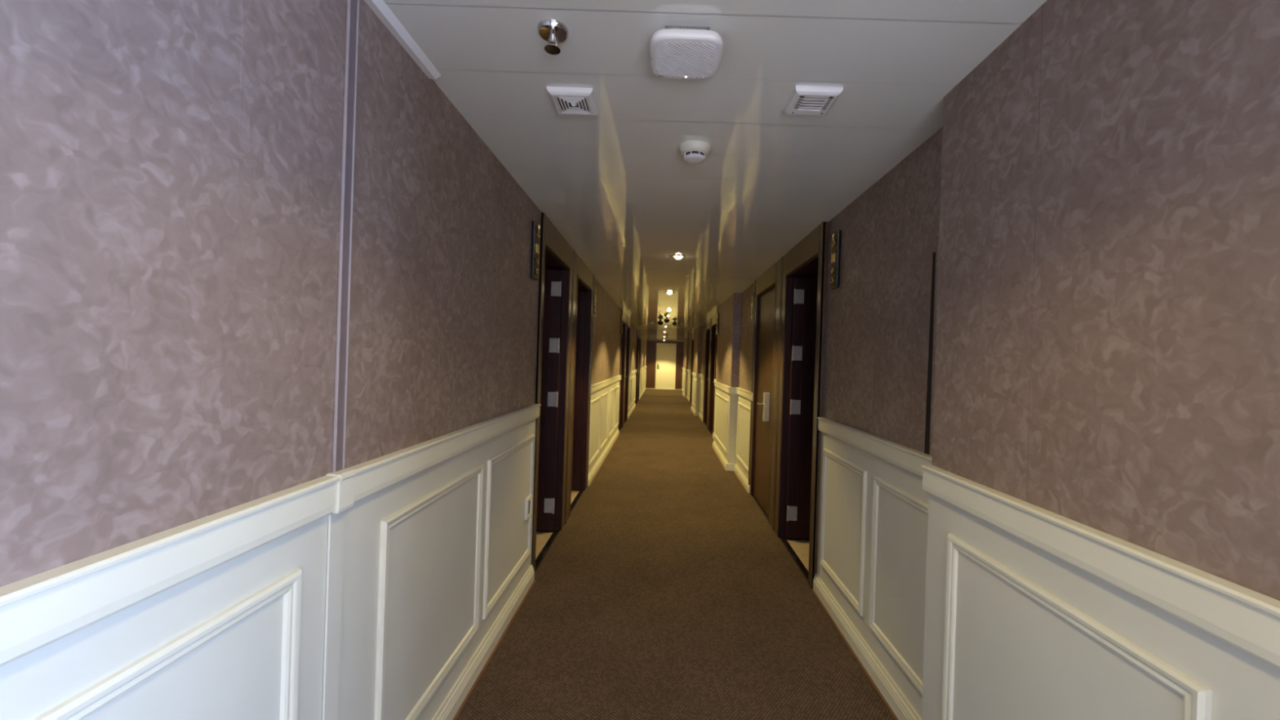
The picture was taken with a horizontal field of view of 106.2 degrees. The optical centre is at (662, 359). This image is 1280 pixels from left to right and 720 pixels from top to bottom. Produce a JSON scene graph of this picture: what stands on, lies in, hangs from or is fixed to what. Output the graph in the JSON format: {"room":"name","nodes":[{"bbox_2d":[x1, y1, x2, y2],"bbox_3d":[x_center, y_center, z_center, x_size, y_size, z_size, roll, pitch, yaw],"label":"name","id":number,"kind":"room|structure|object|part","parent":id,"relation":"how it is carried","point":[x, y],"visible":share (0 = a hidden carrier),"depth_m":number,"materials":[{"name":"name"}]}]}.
{"room":"ship interior","nodes":[
{"label":"ship interior","id":0,"kind":"room"},
{"bbox_2d":[0,0,541,719],"bbox_3d":[-0.818,0.202,0.557,0.254,2.104,4.355,2,0,0],"label":"wall","id":1,"kind":"structure","parent":0,"point":[268,296],"depth_m":0.83,"materials":[{"name":"paint"}]},
{"bbox_3d":[-0.730,0.746,0.603,0.013,0.663,0.705,2,0,0],"label":"panel moulding","id":2,"kind":"part","parent":1,"relation":"part of","materials":[{"name":"white wood"}]},
{"bbox_3d":[-0.714,0.289,0.557,0.039,0.080,4.355,2,0,0],"label":"chair rail","id":3,"kind":"part","parent":1,"relation":"part of","materials":[{"name":"white wood"}]},
{"bbox_2d":[364,0,441,79],"bbox_3d":[-0.674,-0.837,-0.090,0.036,0.013,3.020,2,0,0],"label":"crown molding","id":4,"kind":"structure","parent":1,"relation":"attached to","point":[380,8],"depth_m":1.24,"materials":[{"name":"white plastic"}]},
{"bbox_3d":[-0.730,0.746,1.580,0.013,0.663,0.690,2,0,0],"label":"panel moulding","id":5,"kind":"part","parent":1,"relation":"part of","materials":[{"name":"white wood"}]},
{"bbox_2d":[431,564,534,719],"bbox_3d":[-0.747,1.211,0.557,0.032,0.089,4.355,2,0,0],"label":"baseboard","id":6,"kind":"structure","parent":1,"relation":"attached to","point":[449,708],"depth_m":1.95,"materials":[{"name":"white wood"}]},
{"bbox_2d":[452,579,536,719],"bbox_3d":[-0.728,1.255,0.557,0.012,0.004,4.355,2,0,0],"label":"trim","id":7,"kind":"structure","parent":1,"relation":"attached to","point":[479,676],"depth_m":2.02,"materials":[{"name":"white wood"}]},
{"bbox_3d":[-0.730,0.746,2.337,0.013,0.663,0.695,2,0,0],"label":"panel moulding","id":8,"kind":"part","parent":1,"relation":"part of","materials":[{"name":"white wood"}]},
{"bbox_2d":[524,494,532,519],"bbox_3d":[-0.731,0.802,2.615,0.015,0.110,0.090,2,0,0],"label":"wall socket","id":9,"kind":"object","parent":1,"relation":"attached to","point":[528,501],"visible":1,"depth_m":2.60,"materials":[{"name":"white plastic"}]},
{"bbox_2d":[530,221,540,280],"bbox_3d":[-0.684,-0.587,2.590,0.031,0.304,0.090,2,0,0],"label":"plaque","id":10,"kind":"object","parent":1,"relation":"attached to","point":[535,236],"visible":1,"depth_m":2.55,"materials":[{"name":"black paint"}]},
{"bbox_2d":[588,277,621,474],"bbox_3d":[-0.822,0.202,6.433,0.253,2.104,3.335,2,0,0],"label":"wall","id":11,"kind":"structure","parent":0,"point":[606,377],"depth_m":5.92,"materials":[{"name":"paper"}]},
{"bbox_2d":[593,286,596,317],"bbox_3d":[-0.688,-0.587,4.860,0.031,0.304,0.090,2,0,0],"label":"plaque","id":12,"kind":"object","parent":11,"relation":"attached to","point":[595,288],"visible":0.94,"depth_m":4.84,"materials":[{"name":"black paint"}]},
{"bbox_3d":[-0.734,0.749,5.220,0.013,0.655,0.760,2,0,0],"label":"panel moulding","id":13,"kind":"part","parent":11,"relation":"part of","materials":[{"name":"white wood"}]},
{"bbox_2d":[587,429,619,486],"bbox_3d":[-0.751,1.211,6.433,0.032,0.089,3.335,2,0,0],"label":"baseboard","id":14,"kind":"structure","parent":11,"relation":"attached to","point":[599,462],"depth_m":5.79,"materials":[{"name":"white wood"}]},
{"bbox_3d":[-0.734,0.749,6.050,0.013,0.655,0.740,2,0,0],"label":"panel moulding","id":15,"kind":"part","parent":11,"relation":"part of","materials":[{"name":"white wood"}]},
{"bbox_3d":[-0.718,0.297,6.433,0.039,0.080,3.335,2,0,0],"label":"chair rail","id":16,"kind":"part","parent":11,"relation":"part of","materials":[{"name":"white wood"}]},
{"bbox_3d":[-0.734,0.749,6.930,0.013,0.655,0.660,2,0,0],"label":"panel moulding","id":17,"kind":"part","parent":11,"relation":"part of","materials":[{"name":"white wood"}]},
{"bbox_3d":[-0.734,0.749,7.685,0.013,0.655,0.690,2,0,0],"label":"panel moulding","id":18,"kind":"part","parent":11,"relation":"part of","materials":[{"name":"white wood"}]},
{"bbox_2d":[620,315,622,333],"bbox_3d":[-0.688,-0.587,8.000,0.031,0.304,0.090,2,0,0],"label":"plaque","id":19,"kind":"object","parent":11,"relation":"attached to","point":[621,317],"visible":1,"depth_m":7.96,"materials":[{"name":"black paint"}]},
{"bbox_3d":[-0.694,-0.588,8.000,0.020,0.304,0.090,2,0,0],"label":"plate","id":20,"kind":"part","parent":19,"relation":"part of","materials":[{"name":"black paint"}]},
{"bbox_2d":[617,310,626,431],"bbox_3d":[-0.811,0.205,8.580,0.205,2.099,0.960,2,0,0],"label":"door","id":21,"kind":"structure","parent":11,"relation":"in","point":[623,336],"depth_m":8.89,"materials":[{"name":"brown wood"}]},
{"bbox_2d":[627,321,636,413],"bbox_3d":[-0.822,0.202,11.560,0.253,2.104,2.880,2,0,0],"label":"wall","id":22,"kind":"structure","parent":0,"point":[632,377],"depth_m":11.45,"materials":[{"name":"paper"}]},
{"bbox_2d":[623,315,631,425],"bbox_3d":[-0.811,0.205,9.591,0.205,2.099,1.059,2,0,0],"label":"door","id":23,"kind":"structure","parent":22,"relation":"in","point":[628,321],"depth_m":9.98,"materials":[{"name":"brown wood"}]},
{"bbox_3d":[-0.734,0.749,10.650,0.013,0.655,0.900,2,0,0],"label":"panel moulding","id":24,"kind":"part","parent":22,"relation":"part of","materials":[{"name":"white wood"}]},
{"bbox_2d":[627,403,635,418],"bbox_3d":[-0.751,1.211,11.560,0.032,0.089,2.880,2,0,0],"label":"baseboard","id":25,"kind":"structure","parent":22,"relation":"attached to","point":[634,405],"depth_m":11.37,"materials":[{"name":"white wood"}]},
{"bbox_3d":[-0.734,0.749,11.625,0.013,0.655,0.850,2,0,0],"label":"panel moulding","id":26,"kind":"part","parent":22,"relation":"part of","materials":[{"name":"white wood"}]},
{"bbox_3d":[-0.718,0.297,11.560,0.039,0.080,2.880,2,0,0],"label":"chair rail","id":27,"kind":"part","parent":22,"relation":"part of","materials":[{"name":"white wood"}]},
{"bbox_3d":[-0.734,0.749,12.540,0.013,0.655,0.780,2,0,0],"label":"panel moulding","id":28,"kind":"part","parent":22,"relation":"part of","materials":[{"name":"white wood"}]},
{"bbox_2d":[635,328,639,404],"bbox_3d":[-0.811,0.205,13.480,0.205,2.099,0.960,2,0,0],"label":"door","id":29,"kind":"structure","parent":22,"relation":"in","point":[637,331],"depth_m":13.79,"materials":[{"name":"brown wood"}]},
{"bbox_2d":[639,333,646,395],"bbox_3d":[-0.822,0.202,18.010,0.253,2.104,5.980,2,0,0],"label":"wall","id":30,"kind":"structure","parent":0,"point":[643,341],"depth_m":17.55,"materials":[{"name":"paper"}]},
{"bbox_2d":[637,331,640,401],"bbox_3d":[-0.811,0.205,14.491,0.205,2.099,1.059,2,0,0],"label":"door","id":31,"kind":"structure","parent":30,"relation":"in","point":[639,356],"depth_m":14.88,"materials":[{"name":"brown wood"}]},
{"bbox_2d":[639,386,645,399],"bbox_3d":[-0.751,1.211,18.010,0.032,0.089,5.980,2,0,0],"label":"baseboard","id":32,"kind":"structure","parent":30,"relation":"attached to","point":[642,392],"depth_m":17.15,"materials":[{"name":"white wood"}]},
{"bbox_2d":[456,388,894,719],"bbox_3d":[0.767,1.355,9.790,3.620,0.100,22.820,2,0,0],"label":"floor","id":33,"kind":"structure","parent":0,"point":[666,591],"depth_m":2.42,"materials":[{"name":"carpet"}]},
{"bbox_2d":[681,341,684,388],"bbox_3d":[0.931,0.258,19.601,0.163,2.104,2.798,2,0,0],"label":"wall","id":34,"kind":"structure","parent":0,"point":[684,341],"depth_m":20.48,"materials":[{"name":"paper"}]},
{"bbox_2d":[683,337,688,394],"bbox_3d":[0.893,0.257,17.401,0.243,2.104,1.598,2,0,0],"label":"wall","id":35,"kind":"structure","parent":0,"point":[686,340],"depth_m":16.84,"materials":[{"name":"paint"}]},
{"bbox_2d":[687,334,692,398],"bbox_3d":[0.931,0.258,15.810,0.163,2.104,1.580,2,0,0],"label":"wall","id":36,"kind":"structure","parent":0,"point":[691,336],"depth_m":15.82,"materials":[{"name":"paint"}]},
{"bbox_2d":[684,371,688,395],"bbox_3d":[0.829,0.805,16.600,0.092,0.827,0.004,2,0,0],"label":"trim","id":37,"kind":"structure","parent":36,"relation":"attached to","point":[686,372],"depth_m":16.60,"materials":[{"name":"beige paint"}]},
{"bbox_3d":[0.852,0.808,15.800,0.013,0.640,1.400,2,0,0],"label":"panel moulding","id":38,"kind":"part","parent":36,"relation":"part of","materials":[{"name":"white wood"}]},
{"bbox_2d":[689,333,693,404],"bbox_3d":[0.980,0.262,14.491,0.205,2.099,1.059,2,0,0],"label":"door","id":39,"kind":"structure","parent":36,"relation":"in","point":[692,337],"depth_m":14.88,"materials":[{"name":"brown wood"}]},
{"bbox_2d":[691,325,702,413],"bbox_3d":[0.893,0.257,11.951,0.243,2.104,1.498,2,0,0],"label":"wall","id":40,"kind":"structure","parent":0,"point":[699,331],"depth_m":11.46,"materials":[{"name":"paint"}]},
{"bbox_3d":[0.774,0.805,11.950,0.013,0.640,1.300,2,0,0],"label":"panel moulding","id":41,"kind":"part","parent":40,"relation":"part of","materials":[{"name":"white wood"}]},
{"bbox_2d":[695,377,700,412],"bbox_3d":[0.829,0.805,11.200,0.092,0.827,0.004,2,0,0],"label":"trim","id":42,"kind":"structure","parent":40,"relation":"attached to","point":[698,383],"depth_m":11.20,"materials":[{"name":"beige paint"}]},
{"bbox_2d":[699,323,706,416],"bbox_3d":[0.938,0.258,10.660,0.148,2.104,1.080,2,0,0],"label":"wall","id":43,"kind":"structure","parent":0,"point":[702,375],"depth_m":10.73,"materials":[{"name":"paper"}]},
{"bbox_2d":[698,413,702,422],"bbox_3d":[0.855,1.262,10.660,0.032,0.089,1.080,2,0,0],"label":"baseboard","id":44,"kind":"structure","parent":43,"relation":"attached to","point":[700,414],"depth_m":10.60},
{"bbox_3d":[0.867,0.808,10.650,0.013,0.640,0.900,2,0,0],"label":"panel moulding","id":45,"kind":"part","parent":43,"relation":"part of","materials":[{"name":"white wood"}]},
{"bbox_2d":[702,319,711,428],"bbox_3d":[0.980,0.262,9.591,0.205,2.099,1.059,2,0,0],"label":"door","id":46,"kind":"structure","parent":43,"relation":"in","point":[708,331],"depth_m":9.98,"materials":[{"name":"brown wood"}]},
{"bbox_2d":[382,0,1047,342],"bbox_3d":[0.837,-0.833,9.754,3.620,0.082,22.892,2,0,0],"label":"ceiling","id":47,"kind":"structure","parent":0,"point":[615,183],"depth_m":1.59,"materials":[{"name":"white paint"}]},
{"bbox_2d":[537,18,568,54],"bbox_3d":[-0.276,-0.804,1.205,0.076,0.052,0.076,2,0,0],"label":"sprinkler","id":48,"kind":"object","parent":47,"relation":"attached to","point":[553,31],"visible":1,"depth_m":1.20,"materials":[{"name":"silver metal"}]},
{"bbox_2d":[546,86,598,115],"bbox_3d":[-0.284,-0.819,1.530,0.140,0.023,0.140,2,0,0],"label":"ceiling vent","id":49,"kind":"object","parent":47,"relation":"in","point":[573,100],"visible":1,"depth_m":1.50,"materials":[{"name":"white plastic"}]},
{"bbox_2d":[664,317,669,323],"bbox_3d":[0.077,-0.768,9.300,0.104,0.101,0.104,2,0,0],"label":"dome","id":50,"kind":"object","parent":47,"relation":"attached to","point":[666,320],"visible":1,"depth_m":9.27,"materials":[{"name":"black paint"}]},
{"bbox_2d":[671,254,684,259],"bbox_3d":[0.122,-0.804,3.770,0.106,0.027,0.106,2,0,0],"label":"recessed light","id":51,"kind":"object","parent":47,"relation":"in","point":[676,256],"visible":1,"depth_m":3.75,"materials":[{"name":"metal"}]},
{"bbox_2d":[649,25,723,79],"bbox_3d":[0.059,-0.796,1.245,0.185,0.046,0.178,2,0,0],"label":"router","id":52,"kind":"object","parent":47,"relation":"attached to","point":[694,53],"visible":1,"depth_m":1.21,"materials":[{"name":"white plastic"}]},
{"bbox_2d":[678,140,711,164],"bbox_3d":[0.122,-0.791,1.845,0.126,0.053,0.126,2,0,0],"label":"smoke detector","id":53,"kind":"object","parent":47,"relation":"attached to","point":[693,152],"visible":1,"depth_m":1.81,"materials":[{"name":"white plastic"}]},
{"bbox_2d":[783,85,843,115],"bbox_3d":[0.462,-0.796,1.485,0.140,0.020,0.140,2,0,0],"label":"ceiling vent","id":54,"kind":"object","parent":47,"relation":"in","point":[804,100],"visible":1,"depth_m":1.46,"materials":[{"name":"white plastic"}]},
{"bbox_2d":[713,338,717,432],"bbox_3d":[0.938,0.258,7.651,0.148,2.104,0.898,2,0,0],"label":"wall","id":55,"kind":"structure","parent":0,"point":[717,339],"depth_m":8.05,"materials":[{"name":"paper"}]},
{"bbox_2d":[707,313,717,435],"bbox_3d":[0.980,0.262,8.580,0.205,2.099,0.960,2,0,0],"label":"door","id":56,"kind":"structure","parent":55,"relation":"in","point":[713,335],"depth_m":8.89,"materials":[{"name":"brown wood"}]},
{"bbox_2d":[714,293,742,462],"bbox_3d":[0.893,0.257,6.430,0.243,2.104,1.540,2,0,0],"label":"wall","id":57,"kind":"structure","parent":0,"point":[730,311],"depth_m":6.04,"materials":[{"name":"paper"}]},
{"bbox_2d":[716,313,719,333],"bbox_3d":[0.814,-0.539,7.120,0.031,0.304,0.090,2,0,0],"label":"plaque","id":58,"kind":"object","parent":57,"relation":"attached to","point":[717,314],"visible":1,"depth_m":7.08,"materials":[{"name":"black paint"}]},
{"bbox_2d":[711,440,728,470],"bbox_3d":[0.762,1.260,6.430,0.032,0.089,1.540,2,0,0],"label":"baseboard","id":59,"kind":"structure","parent":57,"relation":"attached to","point":[715,447],"depth_m":6.30,"materials":[{"name":"white wood"}]},
{"bbox_3d":[0.774,0.805,6.430,0.013,0.640,1.340,2,0,0],"label":"panel moulding","id":60,"kind":"part","parent":57,"relation":"part of","materials":[{"name":"white wood"}]},
{"bbox_3d":[0.787,0.360,6.430,0.039,0.080,1.540,2,0,0],"label":"chair rail","id":61,"kind":"part","parent":57,"relation":"part of","materials":[{"name":"white wood"}]},
{"bbox_2d":[735,281,755,480],"bbox_3d":[0.938,0.258,5.183,0.148,2.104,0.955,2,0,0],"label":"wall","id":62,"kind":"structure","parent":0,"point":[744,391],"depth_m":5.21,"materials":[{"name":"paint"}]},
{"bbox_2d":[725,462,734,471],"bbox_3d":[0.795,1.262,5.650,0.099,0.087,0.020,2,0,0],"label":"baseboard","id":63,"kind":"structure","parent":62,"relation":"attached to","point":[730,467],"depth_m":5.64,"materials":[{"name":"white wood"}]},
{"bbox_2d":[728,386,736,393],"bbox_3d":[0.834,0.359,5.650,0.110,0.075,0.020,2,0,0],"label":"trim","id":64,"kind":"structure","parent":62,"relation":"attached to","point":[731,389],"depth_m":5.64,"materials":[{"name":"white wood"}]},
{"bbox_2d":[728,393,737,463],"bbox_3d":[0.829,0.805,5.658,0.092,0.827,0.004,2,0,0],"label":"trim","id":65,"kind":"structure","parent":62,"relation":"attached to","point":[734,397],"depth_m":5.66,"materials":[{"name":"beige paint"}]},
{"bbox_2d":[733,463,749,493],"bbox_3d":[0.855,1.262,5.183,0.032,0.089,0.955,2,0,0],"label":"baseboard","id":66,"kind":"structure","parent":62,"relation":"attached to","point":[741,477],"depth_m":5.11,"materials":[{"name":"white wood"}]},
{"bbox_3d":[0.867,0.808,5.190,0.013,0.640,0.820,2,0,0],"label":"panel moulding","id":67,"kind":"part","parent":62,"relation":"part of","materials":[{"name":"white wood"}]},
{"bbox_3d":[0.880,0.363,5.183,0.039,0.080,0.955,2,0,0],"label":"chair rail","id":68,"kind":"part","parent":62,"relation":"part of","materials":[{"name":"white wood"}]},
{"bbox_2d":[751,291,754,322],"bbox_3d":[0.907,-0.536,4.830,0.031,0.304,0.090,2,0,0],"label":"plaque","id":69,"kind":"object","parent":62,"relation":"attached to","point":[753,293],"visible":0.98,"depth_m":4.81,"materials":[{"name":"black paint"}]},
{"bbox_2d":[748,257,781,528],"bbox_3d":[0.944,0.261,4.228,0.233,2.099,1.066,2,0,3],"label":"door","id":70,"kind":"structure","parent":62,"relation":"in","point":[767,286],"depth_m":4.23,"materials":[{"name":"brown wood"}]},
{"bbox_3d":[0.878,0.398,4.072,0.046,0.240,0.060,2,0,0],"label":"handle plate","id":71,"kind":"part","parent":70,"relation":"part of","materials":[{"name":"silver metal"}]},
{"bbox_2d":[798,271,817,540],"bbox_3d":[1.532,0.287,3.168,1.000,2.125,0.818,2,0,0],"label":"wall","id":72,"kind":"structure","parent":0,"point":[815,275],"depth_m":3.54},
{"bbox_2d":[772,221,829,588],"bbox_3d":[1.404,0.276,3.217,1.055,2.099,0.960,2,0,0],"label":"door","id":73,"kind":"structure","parent":72,"relation":"in","point":[802,296],"depth_m":3.48,"materials":[{"name":"brown wood"}]},
{"bbox_2d":[817,126,942,719],"bbox_3d":[0.948,0.259,2.094,0.133,2.104,1.283,2,0,0],"label":"wall","id":74,"kind":"structure","parent":0,"point":[875,426],"depth_m":1.97,"materials":[{"name":"paint"}]},
{"bbox_2d":[830,230,841,289],"bbox_3d":[0.924,-0.536,2.580,0.031,0.304,0.090,2,0,0],"label":"plaque","id":75,"kind":"object","parent":74,"relation":"attached to","point":[836,237],"visible":1,"depth_m":2.55,"materials":[{"name":"black paint"}]},
{"bbox_3d":[0.884,0.809,2.390,0.013,0.640,0.550,2,0,0],"label":"panel moulding","id":76,"kind":"part","parent":74,"relation":"part of","materials":[{"name":"white wood"}]},
{"bbox_2d":[810,588,898,719],"bbox_3d":[0.850,1.306,2.094,0.012,0.004,1.283,2,0,0],"label":"trim","id":77,"kind":"structure","parent":74,"relation":"attached to","point":[870,679],"depth_m":2.08,"materials":[{"name":"white wood"}]},
{"bbox_2d":[813,573,921,719],"bbox_3d":[0.872,1.263,2.094,0.032,0.089,1.283,2,0,0],"label":"baseboard","id":78,"kind":"structure","parent":74,"relation":"attached to","point":[894,696],"depth_m":2.02,"materials":[{"name":"white wood"}]},
{"bbox_3d":[0.897,0.364,2.094,0.039,0.080,1.283,2,0,0],"label":"chair rail","id":79,"kind":"part","parent":74,"relation":"part of","materials":[{"name":"white wood"}]},
{"bbox_3d":[0.884,0.809,1.768,0.013,0.640,0.535,2,0,0],"label":"panel moulding","id":80,"kind":"part","parent":74,"relation":"part of","materials":[{"name":"white wood"}]},
{"bbox_2d":[920,0,1279,719],"bbox_3d":[0.898,0.257,0.735,0.233,2.104,1.430,2,0,0],"label":"wall","id":81,"kind":"structure","parent":0,"point":[1101,482],"depth_m":0.88,"materials":[{"name":"paper"}]},
{"bbox_3d":[0.784,0.803,1.018,0.013,0.644,0.635,2,0,0],"label":"panel moulding","id":82,"kind":"part","parent":81,"relation":"part of","materials":[{"name":"white wood"}]},
{"bbox_3d":[0.797,0.357,0.735,0.039,0.080,1.430,2,0,0],"label":"chair rail","id":83,"kind":"part","parent":81,"relation":"part of","materials":[{"name":"white wood"}]},
{"bbox_3d":[0.003,0.228,21.100,2.020,2.105,0.080,2,0,0],"label":"wall","id":84,"kind":"structure","parent":0,"visible":0},
{"bbox_2d":[645,340,684,390],"bbox_3d":[0.075,0.233,20.988,1.645,2.099,0.125,2,0,0],"label":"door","id":85,"kind":"structure","parent":84,"relation":"in","point":[664,362],"depth_m":21.00,"materials":[{"name":"brown wood"}]},
{"bbox_3d":[-1.364,0.194,3.168,1.000,2.125,0.818,2,0,0],"label":"wall","id":86,"kind":"structure","parent":0,"visible":0},
{"bbox_2d":[531,212,574,572],"bbox_3d":[-1.236,0.191,3.217,1.055,2.099,0.960,2,0,0],"label":"door","id":87,"kind":"structure","parent":86,"relation":"in","point":[556,285],"depth_m":3.48,"materials":[{"name":"brown wood"}]},
{"bbox_3d":[-1.364,0.194,4.252,1.000,2.125,0.840,2,0,0],"label":"wall","id":88,"kind":"structure","parent":0,"visible":0},
{"bbox_2d":[566,251,594,521],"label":"door","id":89,"kind":"structure","parent":88,"relation":"in","point":[584,278],"depth_m":4.57,"materials":[{"name":"brown wood"}]}
]}

